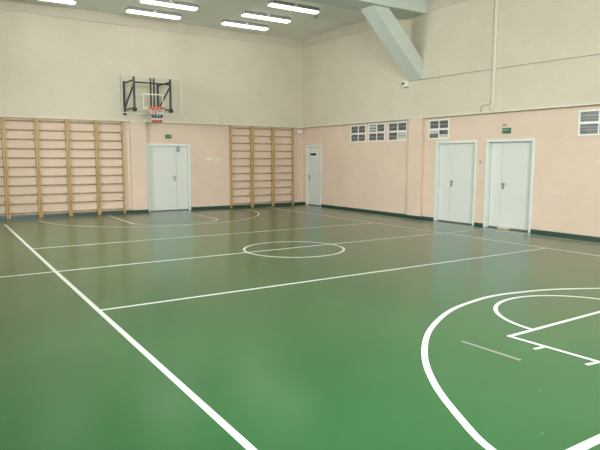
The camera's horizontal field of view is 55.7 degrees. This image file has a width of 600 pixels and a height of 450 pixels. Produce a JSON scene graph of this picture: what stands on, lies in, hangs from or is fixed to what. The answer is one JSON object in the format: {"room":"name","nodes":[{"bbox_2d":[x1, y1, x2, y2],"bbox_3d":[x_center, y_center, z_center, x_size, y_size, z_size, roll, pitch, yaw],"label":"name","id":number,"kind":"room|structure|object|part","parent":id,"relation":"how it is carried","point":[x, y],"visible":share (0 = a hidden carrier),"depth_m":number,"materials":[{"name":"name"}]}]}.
{"room":"sports hall","nodes":[
{"label":"sports hall","id":0,"kind":"room"},
{"bbox_2d":[0,10,302,215],"bbox_3d":[-4.743,-3.287,17.372,12.046,5.778,0.423,-4,8,-33],"label":"wall","id":1,"kind":"structure","parent":0,"point":[50,66],"depth_m":17.05,"materials":[{"name":"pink paint"}]},
{"bbox_2d":[0,117,8,218],"bbox_3d":[-8.266,-1.495,15.102,0.791,2.730,0.104,-4,8,-33],"label":"wall bars","id":2,"kind":"object","parent":1,"relation":"attached to","point":[1,119],"visible":1,"depth_m":15.27,"materials":[{"name":"brown wood"}]},
{"bbox_2d":[3,117,40,218],"bbox_3d":[-7.593,-1.544,15.534,0.800,2.730,0.104,-4,8,-33],"label":"wall bars","id":3,"kind":"object","parent":1,"relation":"attached to","point":[4,119],"visible":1,"depth_m":15.51,"materials":[{"name":"brown wood"}]},
{"bbox_2d":[36,118,70,217],"bbox_3d":[-6.921,-1.593,15.967,0.791,2.730,0.104,-4,8,-33],"label":"wall bars","id":4,"kind":"object","parent":1,"relation":"attached to","point":[37,120],"visible":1,"depth_m":15.94,"materials":[{"name":"brown wood"}]},
{"bbox_2d":[67,120,99,215],"bbox_3d":[-6.252,-1.642,16.397,0.791,2.730,0.104,-4,8,-33],"label":"wall bars","id":5,"kind":"object","parent":1,"relation":"attached to","point":[68,121],"visible":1,"depth_m":16.37,"materials":[{"name":"brown wood"}]},
{"bbox_2d":[96,121,125,214],"bbox_3d":[-5.595,-1.690,16.820,0.764,2.730,0.104,-4,8,-33],"label":"wall bars","id":6,"kind":"object","parent":1,"relation":"attached to","point":[97,122],"visible":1,"depth_m":16.81,"materials":[{"name":"brown wood"}]},
{"bbox_2d":[0,0,301,47],"bbox_3d":[-4.788,-5.975,16.746,11.623,0.292,0.040,-4,8,-33],"label":"trim","id":7,"kind":"structure","parent":1,"relation":"attached to","point":[10,5],"depth_m":16.81,"materials":[{"name":"paint"}]},
{"bbox_2d":[120,74,181,122],"bbox_3d":[-4.325,-3.591,16.398,1.778,1.300,1.596,-4,8,-33],"label":"basketball hoop","id":8,"kind":"object","parent":1,"relation":"attached to","point":[152,110],"visible":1,"depth_m":16.27,"materials":[{"name":"grey metal"}]},
{"bbox_3d":[-5.180,-3.758,16.745,0.054,0.954,0.054,-4,8,-33],"label":"wall post","id":9,"kind":"part","parent":8,"relation":"part of","materials":[{"name":"black metal"}]},
{"bbox_3d":[-4.676,-3.710,16.016,0.054,0.932,0.063,-4,8,-33],"label":"board post","id":10,"kind":"part","parent":8,"relation":"part of","materials":[{"name":"black metal"}]},
{"bbox_3d":[-4.325,-3.901,17.286,0.054,0.720,0.054,-4,8,-33],"label":"wall post","id":11,"kind":"part","parent":8,"relation":"part of","materials":[{"name":"black metal"}]},
{"bbox_3d":[-3.784,-3.775,16.590,0.054,0.932,0.063,-4,8,-33],"label":"board post","id":12,"kind":"part","parent":8,"relation":"part of","materials":[{"name":"black metal"}]},
{"bbox_2d":[0,115,301,127],"bbox_3d":[-4.803,-3.119,17.093,11.623,0.035,0.011,-4,8,-33],"label":"trim","id":13,"kind":"structure","parent":1,"relation":"attached to","point":[0,115],"depth_m":16.96,"materials":[{"name":"beige paint"}]},
{"bbox_2d":[0,202,302,218],"bbox_3d":[-4.799,-0.433,17.475,11.714,0.086,0.124,-4,8,-33],"label":"baseboard","id":14,"kind":"structure","parent":1,"relation":"attached to","point":[290,203],"depth_m":17.17,"materials":[{"name":"green paint"}]},
{"bbox_2d":[146,143,190,211],"bbox_3d":[-4.140,-1.498,17.918,1.404,2.102,0.144,-4,8,-33],"label":"door","id":15,"kind":"structure","parent":1,"relation":"in","point":[168,165],"depth_m":17.93,"materials":[{"name":"white paint"}]},
{"bbox_2d":[229,126,252,207],"bbox_3d":[-1.984,-1.953,19.143,0.818,2.730,0.104,-4,8,-33],"label":"wall bars","id":16,"kind":"object","parent":1,"relation":"attached to","point":[230,127],"visible":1,"depth_m":19.12,"materials":[{"name":"brown wood"}]},
{"bbox_2d":[252,126,272,206],"bbox_3d":[-1.294,-2.003,19.586,0.814,2.730,0.104,-4,8,-33],"label":"wall bars","id":17,"kind":"object","parent":1,"relation":"attached to","point":[253,128],"visible":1,"depth_m":19.59,"materials":[{"name":"brown wood"}]},
{"bbox_2d":[273,127,293,205],"bbox_3d":[-0.595,-2.054,20.036,0.841,2.730,0.104,-4,8,-33],"label":"wall bars","id":18,"kind":"object","parent":1,"relation":"attached to","point":[274,129],"visible":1,"depth_m":20.01,"materials":[{"name":"brown wood"}]},
{"bbox_2d":[16,0,365,39],"bbox_3d":[0.094,-5.334,9.328,12.361,0.180,18.687,-4,8,-33],"label":"ceiling","id":19,"kind":"structure","parent":0,"point":[209,13],"depth_m":16.37,"materials":[{"name":"paint"}]},
{"bbox_2d":[44,0,75,4],"bbox_3d":[-6.497,-5.786,14.412,1.534,0.133,0.243,-4,8,-33],"label":"ceiling light","id":20,"kind":"object","parent":19,"relation":"attached to","point":[73,2],"visible":1,"depth_m":14.66,"materials":[{"name":"grey plastic"}]},
{"bbox_2d":[125,6,180,19],"bbox_3d":[-4.107,-5.965,15.993,1.534,0.133,0.243,-4,8,-33],"label":"ceiling light","id":21,"kind":"object","parent":19,"relation":"attached to","point":[136,10],"visible":1,"depth_m":15.89,"materials":[{"name":"grey plastic"}]},
{"bbox_2d":[140,0,197,10],"bbox_3d":[-3.441,-5.848,15.004,1.534,0.133,0.243,-4,8,-33],"label":"ceiling light","id":22,"kind":"object","parent":19,"relation":"attached to","point":[168,3],"visible":1,"depth_m":14.98,"materials":[{"name":"grey plastic"}]},
{"bbox_2d":[221,19,268,30],"bbox_3d":[-1.671,-6.123,17.389,1.534,0.133,0.243,-4,8,-33],"label":"ceiling light","id":23,"kind":"object","parent":19,"relation":"attached to","point":[228,22],"visible":1,"depth_m":17.31,"materials":[{"name":"grey plastic"}]},
{"bbox_2d":[241,10,290,22],"bbox_3d":[-0.961,-6.005,16.397,1.534,0.133,0.243,-4,8,-33],"label":"ceiling light","id":24,"kind":"object","parent":19,"relation":"attached to","point":[251,14],"visible":1,"depth_m":16.31,"materials":[{"name":"grey plastic"}]},
{"bbox_2d":[267,0,319,13],"bbox_3d":[-0.157,-5.878,15.328,1.534,0.133,0.243,-4,8,-33],"label":"ceiling light","id":25,"kind":"object","parent":19,"relation":"attached to","point":[272,3],"visible":1,"depth_m":15.22,"materials":[{"name":"grey plastic"}]},
{"bbox_2d":[301,0,426,19],"bbox_3d":[-1.749,-5.396,12.069,11.605,0.342,0.774,-4,8,-33],"label":"beam","id":26,"kind":"structure","parent":19,"relation":"attached to","point":[402,9],"depth_m":14.34,"materials":[{"name":"grey paint"}]},
{"bbox_2d":[0,204,599,449],"bbox_3d":[0.080,0.582,10.020,12.361,0.184,18.687,-4,8,-33],"label":"floor","id":27,"kind":"structure","parent":0,"point":[300,326],"depth_m":5.49,"materials":[{"name":"green rubber"}]},
{"bbox_2d":[302,0,599,236],"bbox_3d":[5.098,-2.740,12.897,0.423,5.778,18.057,-4,8,-33],"label":"wall","id":28,"kind":"structure","parent":0,"point":[352,78],"depth_m":14.01,"materials":[{"name":"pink paint"}]},
{"bbox_2d":[306,145,321,206],"bbox_3d":[0.499,-1.745,20.007,0.111,2.128,0.963,-4,8,-33],"label":"door","id":29,"kind":"structure","parent":28,"relation":"in","point":[313,152],"depth_m":20.04,"materials":[{"name":"white paint"}]},
{"bbox_2d":[350,125,365,142],"bbox_3d":[1.837,-2.858,17.795,0.072,0.531,0.774,-4,8,-33],"label":"window","id":30,"kind":"structure","parent":28,"relation":"in","point":[357,132],"depth_m":17.79,"materials":[{"name":"white plastic"}]},
{"bbox_3d":[1.741,-2.749,17.965,0.016,0.206,0.340,-4,8,-33],"label":"pane","id":31,"kind":"part","parent":30,"relation":"part of","materials":[{"name":"grey glass"}]},
{"bbox_3d":[1.742,-3.004,17.935,0.016,0.206,0.340,-4,8,-33],"label":"pane","id":32,"kind":"part","parent":30,"relation":"part of","materials":[{"name":"grey glass"}]},
{"bbox_3d":[1.940,-2.713,17.660,0.016,0.206,0.340,-4,8,-33],"label":"pane","id":33,"kind":"part","parent":30,"relation":"part of","materials":[{"name":"grey glass"}]},
{"bbox_3d":[1.940,-2.968,17.630,0.016,0.206,0.340,-4,8,-33],"label":"pane","id":34,"kind":"part","parent":30,"relation":"part of","materials":[{"name":"grey glass"}]},
{"bbox_2d":[368,123,384,141],"bbox_3d":[2.316,-2.776,17.059,0.072,0.531,0.774,-4,8,-33],"label":"window","id":35,"kind":"structure","parent":28,"relation":"in","point":[376,132],"depth_m":17.05,"materials":[{"name":"white plastic"}]},
{"bbox_3d":[2.220,-2.667,17.229,0.016,0.206,0.340,-4,8,-33],"label":"pane","id":36,"kind":"part","parent":35,"relation":"part of","materials":[{"name":"grey glass"}]},
{"bbox_3d":[2.419,-2.631,16.924,0.016,0.206,0.340,-4,8,-33],"label":"pane","id":37,"kind":"part","parent":35,"relation":"part of","materials":[{"name":"grey glass"}]},
{"bbox_3d":[2.419,-2.885,16.894,0.016,0.206,0.340,-4,8,-33],"label":"pane","id":38,"kind":"part","parent":35,"relation":"part of","materials":[{"name":"grey glass"}]},
{"bbox_2d":[302,0,465,47],"bbox_3d":[4.953,-5.444,12.407,0.018,0.292,17.931,-4,8,-33],"label":"trim","id":39,"kind":"structure","parent":28,"relation":"attached to","point":[363,25],"depth_m":17.60,"materials":[{"name":"paint"}]},
{"bbox_2d":[360,5,421,80],"bbox_3d":[2.402,-4.707,14.862,1.741,1.656,0.495,-4,8,-33],"label":"diagonal strut","id":40,"kind":"object","parent":28,"relation":"attached to","point":[382,20],"visible":1,"depth_m":14.76,"materials":[{"name":"grey paint"}]},
{"bbox_2d":[387,121,407,140],"bbox_3d":[2.811,-2.683,16.300,0.072,0.536,0.814,-4,8,-33],"label":"window","id":41,"kind":"structure","parent":28,"relation":"in","point":[397,131],"depth_m":16.29,"materials":[{"name":"white plastic"}]},
{"bbox_3d":[2.710,-2.574,16.478,0.016,0.208,0.360,-4,8,-33],"label":"pane","id":42,"kind":"part","parent":41,"relation":"part of","materials":[{"name":"grey glass"}]},
{"bbox_3d":[2.711,-2.831,16.448,0.016,0.208,0.360,-4,8,-33],"label":"pane","id":43,"kind":"part","parent":41,"relation":"part of","materials":[{"name":"grey glass"}]},
{"bbox_3d":[2.919,-2.536,16.157,0.016,0.208,0.360,-4,8,-33],"label":"pane","id":44,"kind":"part","parent":41,"relation":"part of","materials":[{"name":"grey glass"}]},
{"bbox_3d":[2.920,-2.793,16.126,0.016,0.208,0.360,-4,8,-33],"label":"pane","id":45,"kind":"part","parent":41,"relation":"part of","materials":[{"name":"grey glass"}]},
{"bbox_2d":[402,81,408,87],"bbox_3d":[2.910,-3.867,15.654,0.135,0.176,0.162,-4,8,-33],"label":"security camera","id":46,"kind":"object","parent":28,"relation":"attached to","point":[405,84],"visible":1,"depth_m":15.61,"materials":[{"name":"white plastic"}]},
{"bbox_2d":[428,119,449,138],"bbox_3d":[3.674,-2.522,14.976,0.072,0.508,0.724,-4,8,-33],"label":"window","id":47,"kind":"structure","parent":28,"relation":"in","point":[437,129],"depth_m":14.96,"materials":[{"name":"white plastic"}]},
{"bbox_2d":[430,134,437,137],"bbox_3d":[3.575,-2.373,15.133,0.010,0.107,0.315,-4,8,-33],"label":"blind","id":48,"kind":"object","parent":47,"relation":"attached to","point":[431,135],"depth_m":15.13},
{"bbox_3d":[3.586,-2.661,15.106,0.016,0.195,0.315,-4,8,-33],"label":"pane","id":49,"kind":"part","parent":47,"relation":"part of","materials":[{"name":"grey glass"}]},
{"bbox_3d":[3.770,-2.384,14.851,0.016,0.195,0.315,-4,8,-33],"label":"pane","id":50,"kind":"part","parent":47,"relation":"part of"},
{"bbox_2d":[439,130,447,133],"bbox_3d":[3.760,-2.426,14.839,0.010,0.107,0.315,-4,8,-33],"label":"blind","id":51,"kind":"object","parent":47,"relation":"attached to","point":[440,131],"depth_m":14.85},
{"bbox_3d":[3.771,-2.627,14.822,0.016,0.195,0.315,-4,8,-33],"label":"pane","id":52,"kind":"part","parent":47,"relation":"part of","materials":[{"name":"grey glass"}]},
{"bbox_2d":[302,102,599,127],"bbox_3d":[4.947,-2.587,12.746,0.011,0.035,17.938,-4,8,-33],"label":"trim","id":53,"kind":"structure","parent":28,"relation":"attached to","point":[597,102],"depth_m":13.92,"materials":[{"name":"beige paint"}]},
{"bbox_2d":[303,202,599,240],"bbox_3d":[4.956,0.098,13.132,0.124,0.086,18.040,-4,8,-33],"label":"baseboard","id":54,"kind":"structure","parent":28,"relation":"attached to","point":[560,234],"depth_m":15.36,"materials":[{"name":"green paint"}]},
{"bbox_2d":[434,140,476,225],"bbox_3d":[4.035,-1.102,14.660,0.162,2.110,1.353,-4,8,-33],"label":"door","id":55,"kind":"structure","parent":28,"relation":"in","point":[455,164],"depth_m":14.70,"materials":[{"name":"white paint"}]},
{"bbox_2d":[480,11,494,111],"bbox_3d":[4.428,-4.046,13.375,0.018,2.704,0.310,-4,8,-33],"label":"cable","id":56,"kind":"object","parent":28,"relation":"attached to","point":[494,11],"visible":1,"depth_m":13.29,"materials":[{"name":"grey plastic"}]},
{"bbox_2d":[491,0,498,110],"bbox_3d":[4.531,-4.025,13.200,0.045,2.704,0.072,-4,8,-33],"label":"pipe","id":57,"kind":"object","parent":28,"relation":"attached to","point":[496,1],"visible":1,"depth_m":13.19,"materials":[{"name":"beige metal"}]},
{"bbox_2d":[409,53,599,81],"bbox_3d":[5.372,-3.464,11.974,0.018,0.124,8.802,-4,8,-33],"label":"cable","id":58,"kind":"object","parent":28,"relation":"attached to","point":[599,53],"visible":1,"depth_m":12.85,"materials":[{"name":"grey plastic"}]},
{"bbox_2d":[502,128,510,132],"bbox_3d":[4.796,-2.193,13.191,0.049,0.122,0.212,-4,8,-33],"label":"exit sign","id":59,"kind":"object","parent":28,"relation":"attached to","point":[504,130],"visible":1,"depth_m":13.17,"materials":[{"name":"green plastic"}]},
{"bbox_2d":[483,138,534,232],"bbox_3d":[4.925,-0.946,13.319,0.189,2.115,1.323,-4,8,-33],"label":"door","id":60,"kind":"structure","parent":28,"relation":"in","point":[509,163],"depth_m":13.37,"materials":[{"name":"white paint"}]},
{"bbox_2d":[577,109,599,135],"bbox_3d":[6.010,-2.062,11.398,0.072,0.518,0.860,-4,8,-33],"label":"window","id":61,"kind":"structure","parent":28,"relation":"in","point":[588,120],"depth_m":11.56,"materials":[{"name":"white plastic"}]},
{"bbox_3d":[5.902,-1.958,11.585,0.016,0.199,0.383,-4,8,-33],"label":"pane","id":62,"kind":"part","parent":61,"relation":"part of","materials":[{"name":"grey glass"}]},
{"bbox_3d":[5.903,-2.206,11.556,0.016,0.199,0.383,-4,8,-33],"label":"pane","id":63,"kind":"part","parent":61,"relation":"part of","materials":[{"name":"grey glass"}]}
]}

